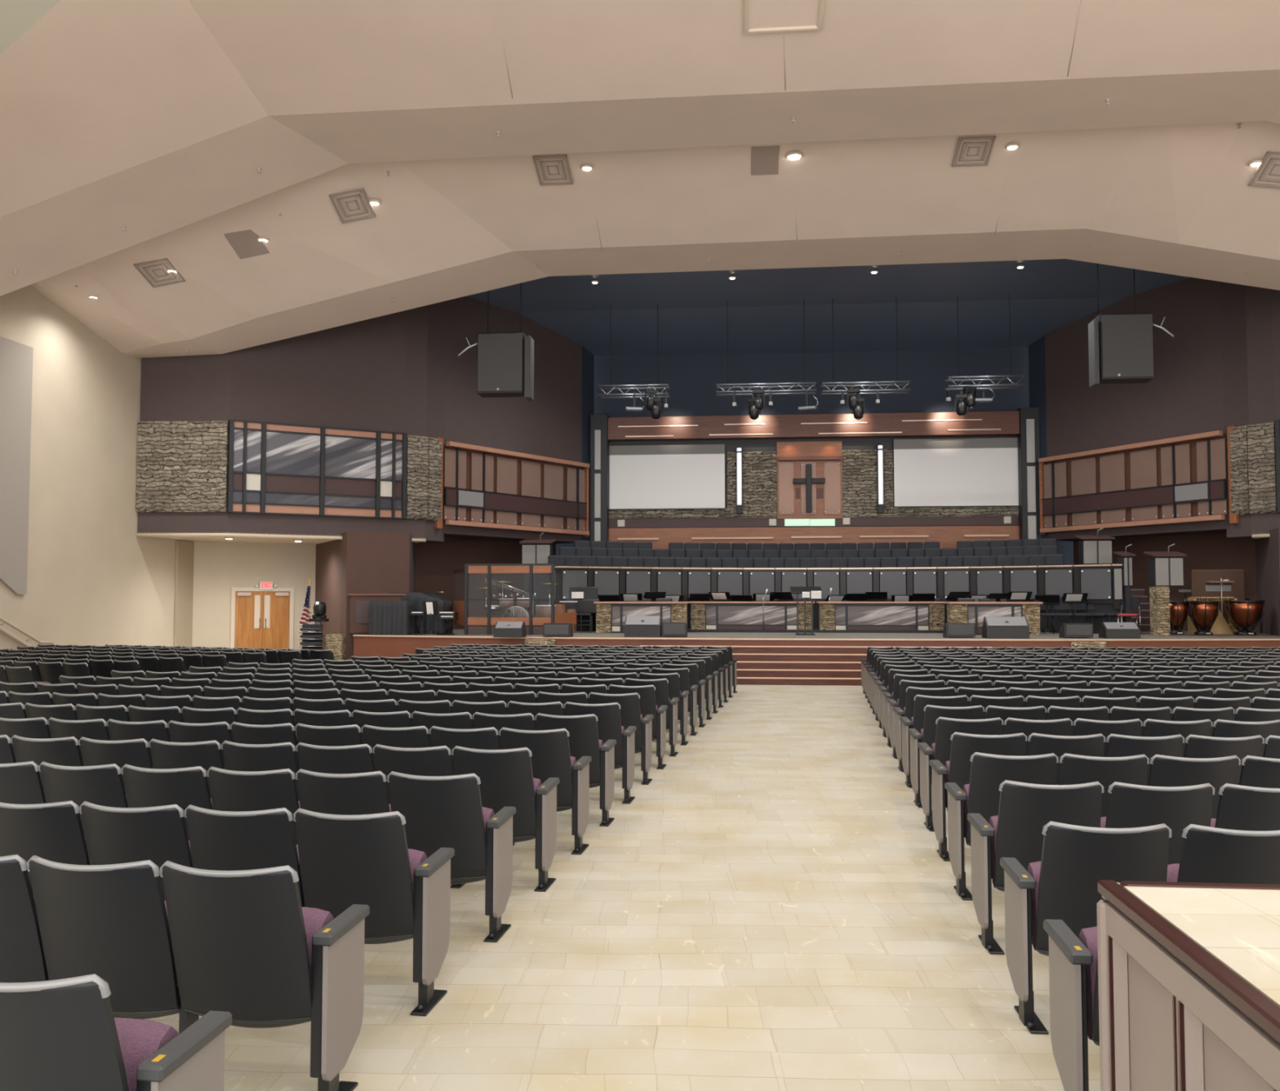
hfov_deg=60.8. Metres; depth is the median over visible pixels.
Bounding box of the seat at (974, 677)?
[937,673,980,687]
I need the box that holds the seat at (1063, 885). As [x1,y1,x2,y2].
[1000,821,1171,1034]
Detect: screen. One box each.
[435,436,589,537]
[608,443,725,510]
[893,436,1018,507]
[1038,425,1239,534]
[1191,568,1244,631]
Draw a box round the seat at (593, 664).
[590,662,625,672]
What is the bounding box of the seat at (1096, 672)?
[1093,669,1133,681]
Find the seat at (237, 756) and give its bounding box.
[221,740,299,800]
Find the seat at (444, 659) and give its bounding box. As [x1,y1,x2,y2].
[441,657,472,666]
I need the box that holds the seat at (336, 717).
[293,708,352,735]
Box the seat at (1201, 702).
[1194,696,1251,720]
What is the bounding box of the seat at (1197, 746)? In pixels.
[1183,733,1264,784]
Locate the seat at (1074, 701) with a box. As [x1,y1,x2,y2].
[1025,695,1080,719]
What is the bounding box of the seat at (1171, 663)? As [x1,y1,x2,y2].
[1168,661,1203,670]
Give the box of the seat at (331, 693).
[293,687,339,699]
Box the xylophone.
[1186,596,1237,634]
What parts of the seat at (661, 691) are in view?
backrest, leg, foot plate, armrest, panel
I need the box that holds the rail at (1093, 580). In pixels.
[549,564,1124,609]
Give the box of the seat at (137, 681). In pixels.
[133,676,172,696]
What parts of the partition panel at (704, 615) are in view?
art panel, frame, art panel, panel, art panel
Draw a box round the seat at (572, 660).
[569,657,603,667]
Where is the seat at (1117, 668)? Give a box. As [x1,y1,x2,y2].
[1113,664,1151,675]
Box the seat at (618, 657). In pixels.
[615,655,647,663]
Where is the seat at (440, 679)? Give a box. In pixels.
[410,675,452,690]
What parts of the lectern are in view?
frame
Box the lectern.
[790,586,822,635]
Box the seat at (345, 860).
[293,808,454,1016]
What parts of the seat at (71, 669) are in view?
backrest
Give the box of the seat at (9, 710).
[0,702,26,718]
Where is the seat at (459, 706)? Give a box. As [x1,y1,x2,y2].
[452,699,506,728]
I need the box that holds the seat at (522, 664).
[520,661,554,671]
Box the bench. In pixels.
[576,613,592,632]
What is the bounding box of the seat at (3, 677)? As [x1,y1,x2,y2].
[0,665,8,682]
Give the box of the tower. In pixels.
[590,413,608,542]
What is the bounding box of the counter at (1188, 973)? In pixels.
[1096,880,1279,1090]
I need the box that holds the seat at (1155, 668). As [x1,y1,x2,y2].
[1151,665,1190,675]
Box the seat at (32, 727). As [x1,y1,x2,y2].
[0,716,51,754]
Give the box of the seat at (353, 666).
[324,662,358,673]
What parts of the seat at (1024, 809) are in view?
panel, armrest, leg, foot plate, seat, backrest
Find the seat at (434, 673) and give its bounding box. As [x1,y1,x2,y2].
[400,669,439,682]
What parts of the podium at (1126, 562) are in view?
panel, panel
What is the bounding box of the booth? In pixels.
[453,563,576,634]
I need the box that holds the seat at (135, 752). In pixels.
[78,736,153,795]
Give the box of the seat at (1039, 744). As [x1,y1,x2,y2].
[1027,732,1105,784]
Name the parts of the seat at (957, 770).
panel, armrest, leg, foot plate, seat, backrest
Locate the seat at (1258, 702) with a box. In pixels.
[1251,696,1279,709]
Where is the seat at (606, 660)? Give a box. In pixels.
[603,658,636,667]
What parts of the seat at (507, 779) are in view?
leg, backrest, seat, leg, foot plate, armrest, panel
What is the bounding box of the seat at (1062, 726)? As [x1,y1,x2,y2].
[1004,717,1072,755]
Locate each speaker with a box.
[457,282,533,400]
[617,520,625,526]
[768,518,776,525]
[842,517,849,524]
[1003,516,1011,523]
[1088,263,1173,387]
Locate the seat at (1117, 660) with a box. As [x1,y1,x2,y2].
[1115,657,1148,666]
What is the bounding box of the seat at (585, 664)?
[555,662,589,672]
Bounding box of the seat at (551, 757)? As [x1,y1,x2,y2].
[498,727,591,854]
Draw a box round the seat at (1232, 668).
[1228,665,1266,675]
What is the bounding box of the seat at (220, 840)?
[184,804,303,906]
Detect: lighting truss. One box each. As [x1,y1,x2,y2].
[598,304,669,398]
[715,342,817,395]
[821,298,910,395]
[945,293,1024,390]
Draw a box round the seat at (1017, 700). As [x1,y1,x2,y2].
[968,694,1024,719]
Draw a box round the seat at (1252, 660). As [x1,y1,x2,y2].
[1248,657,1279,665]
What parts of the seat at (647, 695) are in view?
backrest, leg, foot plate, armrest, panel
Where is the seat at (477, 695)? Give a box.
[436,689,485,713]
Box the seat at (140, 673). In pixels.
[111,669,146,685]
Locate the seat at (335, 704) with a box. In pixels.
[292,697,344,711]
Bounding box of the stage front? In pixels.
[353,634,1279,660]
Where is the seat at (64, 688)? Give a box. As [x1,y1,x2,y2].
[36,681,78,702]
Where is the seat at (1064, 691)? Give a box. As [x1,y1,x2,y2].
[1058,687,1110,707]
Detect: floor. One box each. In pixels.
[142,684,1100,1090]
[363,628,1279,639]
[687,627,942,632]
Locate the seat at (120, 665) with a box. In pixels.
[113,659,146,676]
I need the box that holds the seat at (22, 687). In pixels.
[0,680,38,701]
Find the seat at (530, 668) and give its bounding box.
[500,665,537,677]
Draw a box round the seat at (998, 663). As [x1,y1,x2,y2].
[987,660,1023,670]
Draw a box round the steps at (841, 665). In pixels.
[640,644,991,685]
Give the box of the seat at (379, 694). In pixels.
[339,688,387,709]
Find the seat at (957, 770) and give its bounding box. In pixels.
[928,731,1026,861]
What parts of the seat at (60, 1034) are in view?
backrest, leg, seat, armrest, panel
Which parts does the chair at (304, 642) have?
seat, frame, backrest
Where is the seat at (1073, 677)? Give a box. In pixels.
[1068,674,1112,688]
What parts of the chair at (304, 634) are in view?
seat, frame, backrest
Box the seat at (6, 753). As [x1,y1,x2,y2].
[0,734,15,763]
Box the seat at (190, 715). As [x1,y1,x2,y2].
[181,706,237,742]
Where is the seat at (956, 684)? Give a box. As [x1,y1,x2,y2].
[946,680,992,695]
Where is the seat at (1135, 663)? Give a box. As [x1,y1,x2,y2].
[1132,661,1168,671]
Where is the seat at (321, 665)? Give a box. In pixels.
[291,662,324,668]
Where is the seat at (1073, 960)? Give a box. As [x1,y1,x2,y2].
[1043,881,1120,1090]
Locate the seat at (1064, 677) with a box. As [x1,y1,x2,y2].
[1024,674,1068,688]
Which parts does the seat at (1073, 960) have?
panel, armrest, leg, seat, backrest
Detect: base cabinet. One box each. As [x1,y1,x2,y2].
[554,604,565,613]
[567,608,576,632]
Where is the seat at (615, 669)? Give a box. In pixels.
[612,666,650,679]
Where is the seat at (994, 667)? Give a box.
[960,664,998,675]
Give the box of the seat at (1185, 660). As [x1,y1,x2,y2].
[1182,657,1215,666]
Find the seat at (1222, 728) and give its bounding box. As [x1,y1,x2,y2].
[1212,719,1279,756]
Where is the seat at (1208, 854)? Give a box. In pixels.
[1166,823,1279,884]
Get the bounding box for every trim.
[0,624,35,647]
[136,533,426,542]
[137,531,425,544]
[352,634,1279,640]
[444,530,574,543]
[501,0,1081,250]
[1053,525,1226,541]
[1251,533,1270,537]
[1252,532,1269,539]
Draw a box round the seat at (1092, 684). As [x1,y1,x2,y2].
[1088,680,1135,697]
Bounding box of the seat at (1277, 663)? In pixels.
[1275,661,1279,666]
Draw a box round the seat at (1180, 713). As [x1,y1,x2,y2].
[1171,706,1235,736]
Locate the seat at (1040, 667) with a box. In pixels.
[1036,664,1075,675]
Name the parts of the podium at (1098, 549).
panel, panel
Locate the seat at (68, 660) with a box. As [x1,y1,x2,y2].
[65,657,92,675]
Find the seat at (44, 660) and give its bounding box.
[41,657,65,662]
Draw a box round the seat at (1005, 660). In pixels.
[978,657,1012,665]
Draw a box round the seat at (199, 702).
[191,694,242,722]
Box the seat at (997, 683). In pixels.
[993,680,1039,696]
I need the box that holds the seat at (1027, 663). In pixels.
[1023,660,1059,670]
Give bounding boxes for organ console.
[560,586,602,613]
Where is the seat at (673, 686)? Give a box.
[638,671,688,745]
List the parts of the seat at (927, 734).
panel, armrest, foot plate, leg, seat, backrest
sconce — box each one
[736,446,742,513]
[876,444,884,512]
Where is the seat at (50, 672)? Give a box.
[37,660,65,684]
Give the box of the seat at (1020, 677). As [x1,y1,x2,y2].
[980,674,1024,688]
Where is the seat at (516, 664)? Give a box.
[485,661,519,671]
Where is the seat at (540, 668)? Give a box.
[537,666,573,678]
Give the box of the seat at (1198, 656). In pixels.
[1195,654,1226,662]
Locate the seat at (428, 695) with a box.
[387,688,435,711]
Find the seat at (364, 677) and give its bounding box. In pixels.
[330,673,370,688]
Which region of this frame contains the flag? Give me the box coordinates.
[298,578,311,631]
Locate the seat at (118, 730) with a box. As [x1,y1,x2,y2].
[106,718,170,766]
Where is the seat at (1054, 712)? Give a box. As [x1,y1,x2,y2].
[1047,705,1109,735]
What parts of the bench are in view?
seat, leg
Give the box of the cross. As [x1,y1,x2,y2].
[792,463,825,512]
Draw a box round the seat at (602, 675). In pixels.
[597,671,638,685]
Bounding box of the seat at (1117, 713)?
[1109,706,1171,736]
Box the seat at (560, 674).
[556,671,596,684]
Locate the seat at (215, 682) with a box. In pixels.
[210,678,251,697]
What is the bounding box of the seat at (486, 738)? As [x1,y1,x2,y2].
[429,725,498,775]
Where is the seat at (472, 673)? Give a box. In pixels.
[439,669,477,683]
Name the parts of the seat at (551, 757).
backrest, seat, leg, foot plate, armrest, panel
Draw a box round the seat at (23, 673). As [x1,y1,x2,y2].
[4,665,60,691]
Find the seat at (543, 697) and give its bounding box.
[537,691,587,715]
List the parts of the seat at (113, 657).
backrest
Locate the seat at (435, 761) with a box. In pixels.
[373,743,453,804]
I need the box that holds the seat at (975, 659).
[944,657,978,665]
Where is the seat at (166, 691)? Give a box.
[160,684,204,707]
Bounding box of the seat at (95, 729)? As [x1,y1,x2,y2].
[48,716,110,762]
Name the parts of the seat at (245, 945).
leg, backrest, seat, leg, armrest, panel, foot plate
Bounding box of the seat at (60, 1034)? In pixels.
[0,973,231,1090]
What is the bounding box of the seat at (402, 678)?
[370,674,410,688]
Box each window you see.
[226,418,407,519]
[1274,419,1279,512]
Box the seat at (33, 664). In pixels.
[13,660,41,681]
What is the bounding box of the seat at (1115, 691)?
[1111,687,1162,707]
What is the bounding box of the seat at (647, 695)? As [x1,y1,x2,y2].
[608,684,667,768]
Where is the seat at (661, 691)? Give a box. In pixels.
[624,677,679,756]
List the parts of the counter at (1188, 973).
corner post, moulding, moulding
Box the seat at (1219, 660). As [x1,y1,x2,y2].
[1216,657,1248,665]
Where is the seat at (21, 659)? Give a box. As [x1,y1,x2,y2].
[18,656,42,662]
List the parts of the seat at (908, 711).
panel, armrest, leg, backrest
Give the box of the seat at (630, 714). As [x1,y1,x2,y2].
[588,692,653,784]
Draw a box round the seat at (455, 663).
[452,660,485,671]
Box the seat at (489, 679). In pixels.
[452,675,493,691]
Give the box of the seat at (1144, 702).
[1137,695,1194,720]
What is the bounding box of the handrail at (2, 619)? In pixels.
[0,616,53,644]
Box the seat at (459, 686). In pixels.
[422,681,467,700]
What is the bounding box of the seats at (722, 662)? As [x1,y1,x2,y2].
[0,643,1279,708]
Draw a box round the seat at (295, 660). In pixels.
[292,658,323,663]
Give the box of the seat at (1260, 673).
[1256,669,1279,675]
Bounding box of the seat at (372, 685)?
[335,680,378,697]
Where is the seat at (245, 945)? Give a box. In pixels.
[160,860,369,1090]
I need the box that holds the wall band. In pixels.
[608,515,1018,527]
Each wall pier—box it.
[173,539,194,646]
[314,531,346,649]
[346,531,409,659]
[408,533,415,591]
[1255,528,1279,635]
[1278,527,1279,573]
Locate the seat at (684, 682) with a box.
[651,666,697,735]
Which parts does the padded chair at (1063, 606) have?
leg, backrest, seat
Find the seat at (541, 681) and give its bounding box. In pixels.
[537,676,579,693]
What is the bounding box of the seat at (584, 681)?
[580,677,623,693]
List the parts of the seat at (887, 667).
panel, armrest, backrest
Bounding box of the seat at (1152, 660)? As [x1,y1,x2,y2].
[1148,657,1182,666]
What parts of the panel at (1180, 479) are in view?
post, panel, panel, panel, panel, panel, panel, panel, panel, rail, rail, rail, rail, panel, panel, panel, panel, panel, panel, panel, panel, panel, panel, post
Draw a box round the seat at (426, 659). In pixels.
[410,656,441,665]
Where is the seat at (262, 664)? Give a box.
[259,662,292,674]
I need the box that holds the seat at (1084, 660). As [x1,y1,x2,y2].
[1080,657,1114,666]
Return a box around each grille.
[477,332,522,391]
[495,621,523,628]
[544,624,568,634]
[626,615,659,624]
[662,623,684,634]
[947,624,973,635]
[985,616,1027,626]
[1066,624,1092,635]
[1101,313,1153,377]
[1103,622,1138,629]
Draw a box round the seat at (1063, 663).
[1060,661,1095,670]
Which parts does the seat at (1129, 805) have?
seat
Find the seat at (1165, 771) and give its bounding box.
[1147,754,1240,817]
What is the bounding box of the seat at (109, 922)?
[26,854,180,1018]
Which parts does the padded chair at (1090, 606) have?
backrest, seat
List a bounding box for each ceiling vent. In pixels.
[133,257,185,287]
[223,229,269,258]
[328,186,376,223]
[532,154,573,185]
[751,145,779,175]
[951,134,995,166]
[1248,150,1279,188]
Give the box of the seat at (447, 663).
[418,660,452,670]
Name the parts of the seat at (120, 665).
backrest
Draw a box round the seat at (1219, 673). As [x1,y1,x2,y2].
[1215,669,1256,681]
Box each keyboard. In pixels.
[408,611,424,634]
[436,611,457,635]
[438,615,457,635]
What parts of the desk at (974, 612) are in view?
art panel, panel, art panel, frame, art panel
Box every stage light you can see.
[625,391,645,410]
[644,388,657,410]
[649,391,662,419]
[664,391,667,407]
[732,391,736,406]
[747,393,760,419]
[752,388,764,410]
[768,391,773,405]
[798,391,818,410]
[840,391,844,404]
[847,387,860,409]
[851,392,864,419]
[875,391,879,403]
[946,388,951,401]
[955,391,968,416]
[963,385,977,408]
[975,387,995,401]
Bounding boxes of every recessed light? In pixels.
[166,267,178,272]
[223,536,234,539]
[257,236,269,241]
[368,199,381,205]
[580,164,593,170]
[591,280,598,283]
[728,275,736,279]
[785,151,803,159]
[870,269,878,273]
[1004,142,1019,150]
[1016,264,1024,268]
[1248,159,1262,166]
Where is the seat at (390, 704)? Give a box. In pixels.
[344,697,397,724]
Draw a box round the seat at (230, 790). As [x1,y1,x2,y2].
[207,766,300,844]
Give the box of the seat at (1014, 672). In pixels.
[1010,669,1051,681]
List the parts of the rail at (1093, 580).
frame, rail, frame, panel, frame, rail, panel, frame, rail, panel, frame, rail, panel, frame, rail, panel, frame, rail, panel, frame, rail, panel, rail, frame, panel, frame, rail, panel, rail, frame, panel, frame, rail, panel, rail, frame, panel, rail, frame, panel, rail, frame, panel, rail, frame, panel, rail, frame, panel, rail, frame, panel, panel, frame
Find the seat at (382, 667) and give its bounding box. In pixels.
[358,663,392,674]
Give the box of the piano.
[368,591,453,635]
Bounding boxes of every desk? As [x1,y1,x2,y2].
[593,601,689,632]
[943,601,1042,635]
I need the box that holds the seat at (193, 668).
[189,666,222,679]
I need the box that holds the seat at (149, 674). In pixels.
[145,670,181,686]
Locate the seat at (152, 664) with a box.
[134,655,161,671]
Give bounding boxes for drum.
[1169,600,1188,634]
[1187,600,1219,635]
[1223,600,1265,635]
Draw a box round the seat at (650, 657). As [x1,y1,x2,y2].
[647,655,679,663]
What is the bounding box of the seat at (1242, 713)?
[1234,706,1279,721]
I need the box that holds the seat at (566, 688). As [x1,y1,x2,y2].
[560,683,607,703]
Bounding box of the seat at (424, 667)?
[392,664,427,675]
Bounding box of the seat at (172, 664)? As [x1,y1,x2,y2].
[158,656,190,678]
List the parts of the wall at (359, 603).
panel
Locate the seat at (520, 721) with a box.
[472,711,534,749]
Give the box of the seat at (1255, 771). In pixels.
[1239,755,1279,787]
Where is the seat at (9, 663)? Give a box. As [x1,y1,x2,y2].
[0,659,14,666]
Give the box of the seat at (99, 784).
[38,761,128,835]
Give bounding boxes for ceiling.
[0,0,60,54]
[0,0,1279,357]
[466,258,1191,357]
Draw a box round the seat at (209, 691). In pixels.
[203,685,248,707]
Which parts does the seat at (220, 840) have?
seat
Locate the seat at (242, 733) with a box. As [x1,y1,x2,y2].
[230,721,299,769]
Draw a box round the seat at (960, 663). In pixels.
[951,660,987,669]
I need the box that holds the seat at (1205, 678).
[1200,675,1244,688]
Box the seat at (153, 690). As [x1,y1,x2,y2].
[117,684,160,706]
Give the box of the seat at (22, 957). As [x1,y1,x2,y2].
[0,854,48,982]
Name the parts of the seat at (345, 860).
backrest, seat, leg, foot plate, armrest, panel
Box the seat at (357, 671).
[327,667,364,679]
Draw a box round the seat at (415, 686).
[378,680,422,699]
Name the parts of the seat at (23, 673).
backrest, seat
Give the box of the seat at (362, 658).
[350,655,380,663]
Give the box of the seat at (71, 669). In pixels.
[62,662,97,684]
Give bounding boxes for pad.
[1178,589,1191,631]
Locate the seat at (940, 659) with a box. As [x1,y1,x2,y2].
[911,657,944,662]
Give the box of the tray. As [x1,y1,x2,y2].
[790,586,822,593]
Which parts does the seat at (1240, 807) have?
seat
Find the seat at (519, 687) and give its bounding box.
[513,683,559,702]
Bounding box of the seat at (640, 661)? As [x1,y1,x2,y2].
[637,658,671,668]
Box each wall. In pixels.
[0,284,191,649]
[137,351,230,533]
[191,541,315,648]
[226,310,407,536]
[347,593,406,633]
[404,305,427,538]
[415,536,555,628]
[425,300,445,541]
[444,296,582,540]
[555,348,1073,567]
[561,568,1123,633]
[581,345,594,541]
[608,435,1017,528]
[1028,334,1048,538]
[1044,277,1226,537]
[1073,531,1257,632]
[1220,281,1252,537]
[1244,284,1278,534]
[1271,288,1279,527]
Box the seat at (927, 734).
[907,704,984,808]
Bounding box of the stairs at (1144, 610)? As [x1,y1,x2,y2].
[1130,588,1150,631]
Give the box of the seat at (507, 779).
[450,745,559,891]
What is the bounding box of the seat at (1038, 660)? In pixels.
[1013,657,1046,665]
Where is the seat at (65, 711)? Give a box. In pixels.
[24,702,77,736]
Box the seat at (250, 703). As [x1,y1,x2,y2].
[241,696,296,731]
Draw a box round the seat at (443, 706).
[397,698,451,726]
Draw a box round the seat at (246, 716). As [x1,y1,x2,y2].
[236,706,297,744]
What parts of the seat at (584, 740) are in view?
backrest, seat, leg, foot plate, armrest, panel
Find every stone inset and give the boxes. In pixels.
[324,634,346,660]
[524,639,555,645]
[1070,641,1106,648]
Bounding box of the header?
[608,410,1019,440]
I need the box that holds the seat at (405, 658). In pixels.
[380,656,410,664]
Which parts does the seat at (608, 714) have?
backrest, leg, foot plate, armrest, panel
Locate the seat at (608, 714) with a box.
[564,701,636,804]
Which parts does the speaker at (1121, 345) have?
rigging arm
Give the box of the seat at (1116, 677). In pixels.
[1112,674,1156,688]
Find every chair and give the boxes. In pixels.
[298,623,324,633]
[298,631,324,639]
[298,637,324,647]
[302,644,323,649]
[547,555,564,588]
[559,546,575,555]
[564,555,580,566]
[573,540,590,547]
[575,546,591,555]
[580,555,595,566]
[589,540,605,547]
[591,547,606,556]
[595,555,611,566]
[605,541,621,548]
[606,547,622,556]
[611,556,627,566]
[621,541,636,549]
[622,547,638,557]
[627,556,643,567]
[635,598,652,601]
[636,542,652,549]
[638,548,653,557]
[643,556,658,567]
[653,548,669,557]
[655,598,671,604]
[658,556,674,567]
[668,542,684,549]
[669,548,684,557]
[674,557,689,567]
[684,542,699,550]
[684,549,700,558]
[689,557,706,567]
[699,542,715,557]
[701,549,716,558]
[706,557,721,567]
[715,542,730,550]
[716,549,732,558]
[721,557,737,567]
[731,542,746,550]
[732,549,747,558]
[737,557,752,568]
[746,542,762,551]
[747,549,763,558]
[752,557,768,567]
[762,542,777,557]
[764,549,779,558]
[768,557,784,568]
[778,542,793,550]
[779,549,795,558]
[784,557,799,567]
[794,542,808,550]
[795,549,810,558]
[800,557,815,568]
[809,542,825,550]
[810,549,826,558]
[815,557,831,567]
[825,542,840,557]
[826,549,842,558]
[831,557,847,567]
[840,542,856,550]
[842,549,857,566]
[847,557,863,567]
[857,542,873,557]
[858,549,874,566]
[864,557,880,568]
[874,542,889,557]
[875,548,891,558]
[879,598,891,601]
[880,556,897,567]
[890,542,906,549]
[891,548,907,557]
[897,556,914,567]
[906,542,923,556]
[908,548,924,557]
[913,556,930,567]
[924,541,939,549]
[924,547,941,557]
[930,556,946,567]
[934,598,941,601]
[941,547,957,556]
[946,555,963,566]
[956,540,973,548]
[956,598,974,601]
[957,547,974,556]
[963,555,979,566]
[973,540,989,548]
[973,546,991,556]
[978,598,995,601]
[979,555,996,566]
[989,539,1006,547]
[991,546,1007,555]
[995,555,1013,565]
[1000,598,1017,601]
[1005,539,1022,546]
[1007,546,1023,555]
[1013,555,1029,565]
[1022,538,1039,546]
[1023,546,1039,555]
[1029,554,1046,565]
[1034,596,1059,633]
[1039,537,1056,546]
[1040,545,1057,554]
[1045,554,1064,565]
[1052,596,1072,633]
[1069,602,1093,633]
[1084,599,1105,622]
[1105,613,1119,622]
[1117,596,1141,634]
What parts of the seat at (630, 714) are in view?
backrest, leg, foot plate, armrest, panel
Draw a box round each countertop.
[593,601,689,603]
[689,601,814,603]
[816,601,943,603]
[943,601,1042,604]
[1124,885,1279,1007]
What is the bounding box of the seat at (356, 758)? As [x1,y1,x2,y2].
[296,742,374,773]
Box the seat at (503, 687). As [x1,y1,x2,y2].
[467,682,513,702]
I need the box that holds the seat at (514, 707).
[506,700,563,730]
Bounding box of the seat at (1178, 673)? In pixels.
[1174,669,1215,681]
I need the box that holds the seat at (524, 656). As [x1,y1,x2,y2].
[521,654,551,662]
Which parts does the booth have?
rail, post, post, rail, rail, post, post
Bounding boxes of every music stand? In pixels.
[422,600,439,635]
[597,594,621,601]
[620,593,642,601]
[643,591,666,601]
[662,595,684,601]
[688,593,711,601]
[708,591,731,601]
[730,595,752,601]
[752,593,774,601]
[769,591,793,601]
[824,595,845,601]
[845,593,867,601]
[865,591,887,601]
[891,595,913,601]
[912,593,934,601]
[946,591,971,600]
[968,594,989,601]
[987,592,1008,601]
[1006,591,1032,601]
[1035,594,1059,633]
[1062,592,1088,622]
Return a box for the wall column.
[1016,407,1040,539]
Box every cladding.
[135,420,228,511]
[406,434,428,519]
[426,436,442,520]
[608,508,727,518]
[727,451,777,517]
[841,448,893,517]
[893,506,1018,516]
[1229,425,1251,515]
[1247,422,1276,513]
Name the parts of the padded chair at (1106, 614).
seat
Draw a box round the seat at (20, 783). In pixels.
[0,760,45,804]
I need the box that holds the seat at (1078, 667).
[1075,664,1113,675]
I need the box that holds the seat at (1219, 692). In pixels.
[1213,688,1265,707]
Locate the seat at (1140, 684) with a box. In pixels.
[1135,680,1182,697]
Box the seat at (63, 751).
[10,734,83,786]
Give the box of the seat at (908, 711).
[893,686,955,772]
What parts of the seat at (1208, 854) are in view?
seat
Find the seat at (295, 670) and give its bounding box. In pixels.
[291,667,327,674]
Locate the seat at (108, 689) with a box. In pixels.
[76,683,119,706]
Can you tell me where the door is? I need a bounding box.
[230,586,293,648]
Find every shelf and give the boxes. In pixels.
[308,617,328,621]
[1205,581,1234,582]
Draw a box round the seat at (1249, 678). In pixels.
[1244,675,1279,688]
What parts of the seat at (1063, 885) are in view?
panel, armrest, leg, foot plate, seat, backrest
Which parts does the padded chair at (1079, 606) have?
backrest, seat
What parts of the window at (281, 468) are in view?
art panel, art panel, art panel, art panel, art panel, art panel, rail, rail, rail, rail, rail, rail, art panel, art panel, art panel, art panel, art panel, art panel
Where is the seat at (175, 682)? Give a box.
[171,677,211,696]
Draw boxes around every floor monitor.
[493,621,526,637]
[542,622,573,635]
[624,615,662,636]
[662,622,687,635]
[942,622,975,636]
[982,616,1029,638]
[1058,622,1093,637]
[1098,622,1141,638]
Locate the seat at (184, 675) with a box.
[180,671,217,686]
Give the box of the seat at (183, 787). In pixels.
[121,764,213,839]
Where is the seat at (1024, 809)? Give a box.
[967,779,1103,954]
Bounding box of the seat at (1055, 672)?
[1051,669,1092,681]
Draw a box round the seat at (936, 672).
[928,668,969,680]
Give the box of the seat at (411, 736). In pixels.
[361,724,430,771]
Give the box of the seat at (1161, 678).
[1156,675,1200,688]
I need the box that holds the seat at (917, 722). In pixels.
[899,694,968,787]
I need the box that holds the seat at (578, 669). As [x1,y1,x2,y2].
[574,666,612,678]
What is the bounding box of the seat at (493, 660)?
[472,657,504,666]
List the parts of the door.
glass, glass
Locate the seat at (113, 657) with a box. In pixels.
[111,654,135,660]
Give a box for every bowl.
[1169,603,1187,627]
[1187,603,1217,627]
[1224,602,1262,627]
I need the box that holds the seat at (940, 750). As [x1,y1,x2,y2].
[917,716,1003,831]
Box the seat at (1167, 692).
[1162,687,1213,707]
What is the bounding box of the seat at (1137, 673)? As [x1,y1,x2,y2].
[1133,669,1174,682]
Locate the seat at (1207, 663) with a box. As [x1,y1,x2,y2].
[1204,661,1239,670]
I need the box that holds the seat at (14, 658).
[0,656,19,661]
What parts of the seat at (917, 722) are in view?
panel, armrest, leg, backrest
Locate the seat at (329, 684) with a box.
[293,679,335,688]
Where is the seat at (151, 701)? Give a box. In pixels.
[144,693,193,722]
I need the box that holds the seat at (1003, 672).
[969,668,1010,680]
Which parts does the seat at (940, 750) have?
panel, armrest, leg, foot plate, seat, backrest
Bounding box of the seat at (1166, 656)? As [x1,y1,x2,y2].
[1164,654,1195,662]
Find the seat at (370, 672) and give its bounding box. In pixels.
[364,668,400,681]
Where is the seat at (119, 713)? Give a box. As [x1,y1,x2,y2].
[75,703,129,738]
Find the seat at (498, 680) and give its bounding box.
[493,675,536,692]
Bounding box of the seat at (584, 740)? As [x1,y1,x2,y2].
[534,712,616,826]
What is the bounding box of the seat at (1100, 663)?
[1096,661,1132,671]
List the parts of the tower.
pale panel, pale panel, pale panel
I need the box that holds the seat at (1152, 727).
[1142,718,1212,757]
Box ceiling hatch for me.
[743,0,824,33]
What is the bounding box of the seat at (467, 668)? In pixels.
[463,665,499,676]
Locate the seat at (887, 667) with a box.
[875,663,921,728]
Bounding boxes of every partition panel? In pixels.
[689,601,814,629]
[816,601,944,630]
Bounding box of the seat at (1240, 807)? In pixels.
[1210,782,1279,831]
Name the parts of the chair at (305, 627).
seat, frame, backrest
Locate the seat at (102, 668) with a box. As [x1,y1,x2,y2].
[88,658,115,677]
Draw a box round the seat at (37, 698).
[7,690,53,715]
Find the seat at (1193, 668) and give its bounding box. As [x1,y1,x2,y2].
[1190,665,1227,675]
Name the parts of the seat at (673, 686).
backrest, leg, foot plate, armrest, panel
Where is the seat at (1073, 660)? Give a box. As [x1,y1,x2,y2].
[1046,657,1080,666]
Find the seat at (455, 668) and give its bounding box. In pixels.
[427,664,463,675]
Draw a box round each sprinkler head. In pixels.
[791,115,795,122]
[1105,98,1110,105]
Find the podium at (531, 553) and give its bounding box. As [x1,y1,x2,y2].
[519,532,555,626]
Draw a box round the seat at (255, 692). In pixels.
[247,686,294,716]
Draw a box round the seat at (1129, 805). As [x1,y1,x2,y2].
[1100,781,1214,864]
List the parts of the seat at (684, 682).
backrest, leg, armrest, panel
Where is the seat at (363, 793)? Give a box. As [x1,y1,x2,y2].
[295,768,391,814]

